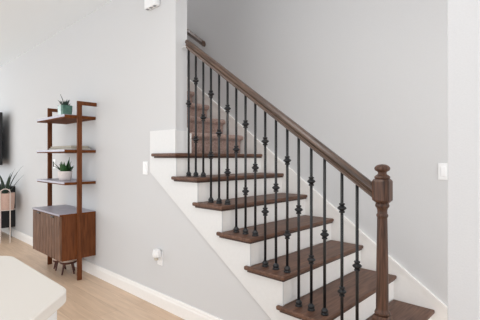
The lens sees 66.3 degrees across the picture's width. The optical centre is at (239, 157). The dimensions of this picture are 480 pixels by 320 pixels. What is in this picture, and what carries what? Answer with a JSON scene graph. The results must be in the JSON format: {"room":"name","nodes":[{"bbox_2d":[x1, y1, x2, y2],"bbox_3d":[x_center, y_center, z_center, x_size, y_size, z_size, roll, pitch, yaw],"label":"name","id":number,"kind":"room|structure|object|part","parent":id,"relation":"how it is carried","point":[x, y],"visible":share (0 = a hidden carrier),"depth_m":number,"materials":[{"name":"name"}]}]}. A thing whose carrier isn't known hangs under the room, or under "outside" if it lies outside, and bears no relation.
{"room":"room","nodes":[
{"label":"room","id":0,"kind":"room"},
{"bbox_2d":[0,0,110,66],"bbox_3d":[-3.443,-1.711,1.913,12.400,0.200,5.612,0,0,43],"label":"ceiling","id":1,"kind":"structure","parent":0,"point":[24,24],"depth_m":4.29,"materials":[{"name":"paint"}]},
{"bbox_2d":[58,105,72,114],"bbox_3d":[-1.929,-0.508,4.051,0.126,0.125,0.126,0,0,43],"label":"pot","id":2,"kind":"object","parent":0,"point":[62,109],"depth_m":4.00,"materials":[{"name":"green ceramic"}]},
{"bbox_2d":[0,0,270,319],"bbox_3d":[-2.739,-1.511,5.183,8.950,5.600,0.118,0,0,43],"label":"wall","id":3,"kind":"structure","parent":0,"point":[125,58],"depth_m":3.64,"materials":[{"name":"grey paint"}]},
{"bbox_2d":[0,112,2,164],"bbox_3d":[-4.405,-0.308,6.549,1.450,0.865,0.168,0,0,43],"label":"television","id":4,"kind":"object","parent":3,"relation":"attached to","point":[1,113],"visible":1,"depth_m":6.02,"materials":[{"name":"black paint"}]},
{"bbox_2d":[1,227,221,319],"bbox_3d":[-2.774,1.229,5.123,8.980,0.120,0.017,0,0,43],"label":"baseboard","id":5,"kind":"structure","parent":3,"relation":"attached to","point":[178,308],"depth_m":3.36,"materials":[{"name":"white paint"}]},
{"bbox_2d":[143,162,147,174],"bbox_3d":[-0.861,0.096,3.330,0.076,0.117,0.010,0,0,43],"label":"light switch","id":6,"kind":"object","parent":3,"relation":"attached to","point":[145,164],"visible":1,"depth_m":3.32,"materials":[{"name":"white plastic"}]},
{"bbox_2d":[144,0,159,10],"bbox_3d":[-0.771,-1.409,3.215,0.173,0.204,0.054,0,0,43],"label":"door chime","id":7,"kind":"object","parent":3,"relation":"attached to","point":[149,5],"visible":1,"depth_m":3.19,"materials":[{"name":"white plastic"}]},
{"bbox_2d":[157,251,162,265],"bbox_3d":[-0.692,0.868,3.173,0.076,0.122,0.008,0,0,43],"label":"wall outlet","id":8,"kind":"object","parent":3,"relation":"attached to","point":[160,259],"visible":0.75,"depth_m":3.15,"materials":[{"name":"white plastic"}]},
{"bbox_2d":[152,249,160,260],"bbox_3d":[-0.718,0.835,3.149,0.068,0.091,0.056,0,0,43],"label":"plug","id":9,"kind":"object","parent":8,"relation":"attached to","point":[156,254],"visible":1,"depth_m":3.13,"materials":[{"name":"white plastic"}]},
{"bbox_2d":[0,231,371,319],"bbox_3d":[-3.002,1.339,2.383,12.400,0.100,6.900,0,0,43],"label":"floor","id":10,"kind":"structure","parent":0,"point":[91,297],"depth_m":3.43,"materials":[{"name":"brown wood"}]},
{"bbox_2d":[0,184,14,236],"bbox_3d":[-4.393,0.878,6.371,1.710,0.828,0.410,0,0,43],"label":"media console","id":11,"kind":"object","parent":10,"relation":"on","point":[5,215],"visible":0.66,"depth_m":5.86,"materials":[{"name":"black paint"}]},
{"bbox_2d":[0,166,22,243],"bbox_3d":[-3.623,0.706,5.621,0.655,1.167,0.446,0,0,43],"label":"planter","id":12,"kind":"object","parent":10,"relation":"on","point":[7,199],"visible":1,"depth_m":5.55,"materials":[{"name":"pink ceramic"}]},
{"bbox_3d":[-3.599,0.672,5.632,0.256,0.255,0.256,0,0,43],"label":"pot","id":13,"kind":"part","parent":12,"relation":"part of","materials":[{"name":"pink ceramic"}]},
{"bbox_2d":[0,256,65,319],"bbox_3d":[-1.544,0.834,0.329,1.078,0.910,2.502,0,0,43],"label":"kitchen island","id":14,"kind":"object","parent":10,"relation":"on","point":[26,293],"visible":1,"depth_m":1.03,"materials":[{"name":"beige stone"}]},
{"bbox_2d":[53,259,65,270],"bbox_3d":[-2.080,1.217,4.240,0.150,0.146,0.150,0,0,43],"label":"footstool","id":15,"kind":"object","parent":10,"relation":"on","point":[54,260],"visible":0.23,"depth_m":4.18,"materials":[{"name":"brown wood"}]},
{"bbox_2d":[32,101,96,280],"bbox_3d":[-2.002,0.348,4.141,0.854,1.882,0.389,0,0,43],"label":"ladder shelf","id":16,"kind":"object","parent":10,"relation":"on","point":[65,232],"visible":0.94,"depth_m":3.91,"materials":[{"name":"brown wood"}]},
{"bbox_3d":[-2.267,0.835,4.153,0.399,0.452,0.020,0,0,43],"label":"door","id":17,"kind":"part","parent":16,"relation":"part of","materials":[{"name":"brown wood"}]},
{"bbox_3d":[-2.243,0.348,4.492,0.022,1.882,0.208,0,0,43],"label":"ladder leg","id":18,"kind":"part","parent":16,"relation":"part of","materials":[{"name":"brown wood"}]},
{"bbox_3d":[-1.973,0.835,3.878,0.399,0.452,0.020,0,0,43],"label":"door","id":19,"kind":"part","parent":16,"relation":"part of","materials":[{"name":"brown wood"}]},
{"bbox_3d":[-1.983,-0.073,4.162,0.806,0.022,0.333,0,0,43],"label":"shelf","id":20,"kind":"part","parent":16,"relation":"part of","materials":[{"name":"brown wood"}]},
{"bbox_2d":[54,157,72,180],"bbox_3d":[-1.943,0.126,4.075,0.204,0.256,0.188,0,0,43],"label":"potted plant","id":21,"kind":"object","parent":16,"relation":"on","point":[65,173],"visible":1,"depth_m":4.00,"materials":[{"name":"green plant"}]},
{"bbox_3d":[-1.929,0.202,4.051,0.151,0.104,0.151,0,0,43],"label":"pot","id":22,"kind":"part","parent":21,"relation":"part of","materials":[{"name":"white ceramic"}]},
{"bbox_3d":[-1.983,0.265,4.162,0.806,0.021,0.333,0,0,43],"label":"shelf","id":23,"kind":"part","parent":16,"relation":"part of","materials":[{"name":"brown wood"}]},
{"bbox_2d":[58,94,72,114],"bbox_3d":[-1.943,-0.571,4.066,0.169,0.250,0.138,0,0,43],"label":"potted succulent","id":24,"kind":"object","parent":16,"relation":"on","point":[65,107],"visible":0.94,"depth_m":4.01,"materials":[{"name":"green ceramic"}]},
{"bbox_3d":[-1.983,-0.434,4.162,0.806,0.024,0.333,0,0,43],"label":"shelf","id":25,"kind":"part","parent":16,"relation":"part of","materials":[{"name":"brown wood"}]},
{"bbox_2d":[49,147,90,149],"bbox_3d":[-1.936,-0.095,4.160,0.640,0.022,0.210,0,0,43],"label":"book","id":26,"kind":"object","parent":16,"relation":"on","point":[69,147],"visible":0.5,"depth_m":3.99,"materials":[{"name":"white paper"}]},
{"bbox_2d":[51,146,87,147],"bbox_3d":[-1.944,-0.116,4.167,0.580,0.020,0.190,0,0,43],"label":"book","id":27,"kind":"object","parent":26,"relation":"on","point":[54,146],"visible":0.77,"depth_m":4.03,"materials":[{"name":"beige paper"}]},
{"bbox_3d":[-1.637,0.348,3.922,0.022,1.882,0.208,0,0,43],"label":"ladder leg","id":28,"kind":"part","parent":16,"relation":"part of","materials":[{"name":"brown wood"}]},
{"bbox_2d":[60,259,76,274],"bbox_3d":[-1.917,1.207,4.100,0.177,0.166,0.178,0,0,43],"label":"footstool","id":29,"kind":"object","parent":10,"relation":"on","point":[71,262],"visible":0.56,"depth_m":4.04,"materials":[{"name":"brown wood"}]},
{"bbox_3d":[-1.917,1.163,4.100,0.176,0.022,0.176,0,0,43],"label":"seat","id":30,"kind":"part","parent":29,"relation":"part of","materials":[{"name":"brown wood"}]},
{"bbox_2d":[150,91,434,319],"bbox_3d":[-0.165,0.146,3.390,3.297,2.286,1.106,0,0,43],"label":"staircase","id":31,"kind":"structure","parent":10,"relation":"on","point":[271,289],"depth_m":2.79,"materials":[{"name":"white paint"}]},
{"bbox_2d":[182,40,392,319],"bbox_3d":[0.139,0.164,2.472,1.736,2.252,0.089,0,0,43],"label":"stair railing","id":32,"kind":"object","parent":31,"relation":"on","point":[380,188],"visible":1,"depth_m":2.28,"materials":[{"name":"brown wood"}]},
{"bbox_3d":[0.142,-0.374,2.469,1.558,1.177,0.064,0,0,43],"label":"handrail","id":33,"kind":"part","parent":32,"relation":"part of","materials":[{"name":"brown wood"}]},
{"bbox_3d":[0.739,1.052,1.908,0.083,0.474,0.083,0,0,43],"label":"newel post","id":34,"kind":"part","parent":32,"relation":"part of","materials":[{"name":"brown wood"}]},
{"bbox_2d":[187,0,446,314],"bbox_3d":[-0.742,-1.511,4.789,12.400,5.600,0.115,0,0,43],"label":"wall","id":35,"kind":"structure","parent":0,"point":[367,79],"depth_m":3.07,"materials":[{"name":"grey paint"}]},
{"bbox_2d":[187,29,205,46],"bbox_3d":[-1.050,-1.948,4.921,1.770,1.302,0.116,0,0,43],"label":"wall handrail","id":36,"kind":"object","parent":35,"relation":"attached to","point":[192,35],"visible":0.42,"depth_m":4.35,"materials":[{"name":"brown wood"}]},
{"bbox_2d":[187,77,446,319],"bbox_3d":[-0.184,-0.554,4.173,5.256,3.687,0.020,0,0,43],"label":"trim","id":37,"kind":"structure","parent":35,"relation":"attached to","point":[406,288],"depth_m":3.21,"materials":[{"name":"white paint"}]},
{"bbox_2d":[438,163,446,179],"bbox_3d":[1.478,0.101,2.618,0.118,0.120,0.010,0,0,43],"label":"light switch","id":38,"kind":"object","parent":35,"relation":"attached to","point":[442,167],"visible":0.5,"depth_m":2.63,"materials":[{"name":"white plastic"}]},
{"bbox_2d":[447,0,479,319],"bbox_3d":[0.889,-0.161,1.404,0.101,2.900,0.300,0,0,43],"label":"wall","id":39,"kind":"structure","parent":0,"point":[463,16],"depth_m":1.29,"materials":[{"name":"white paint"}]}
]}

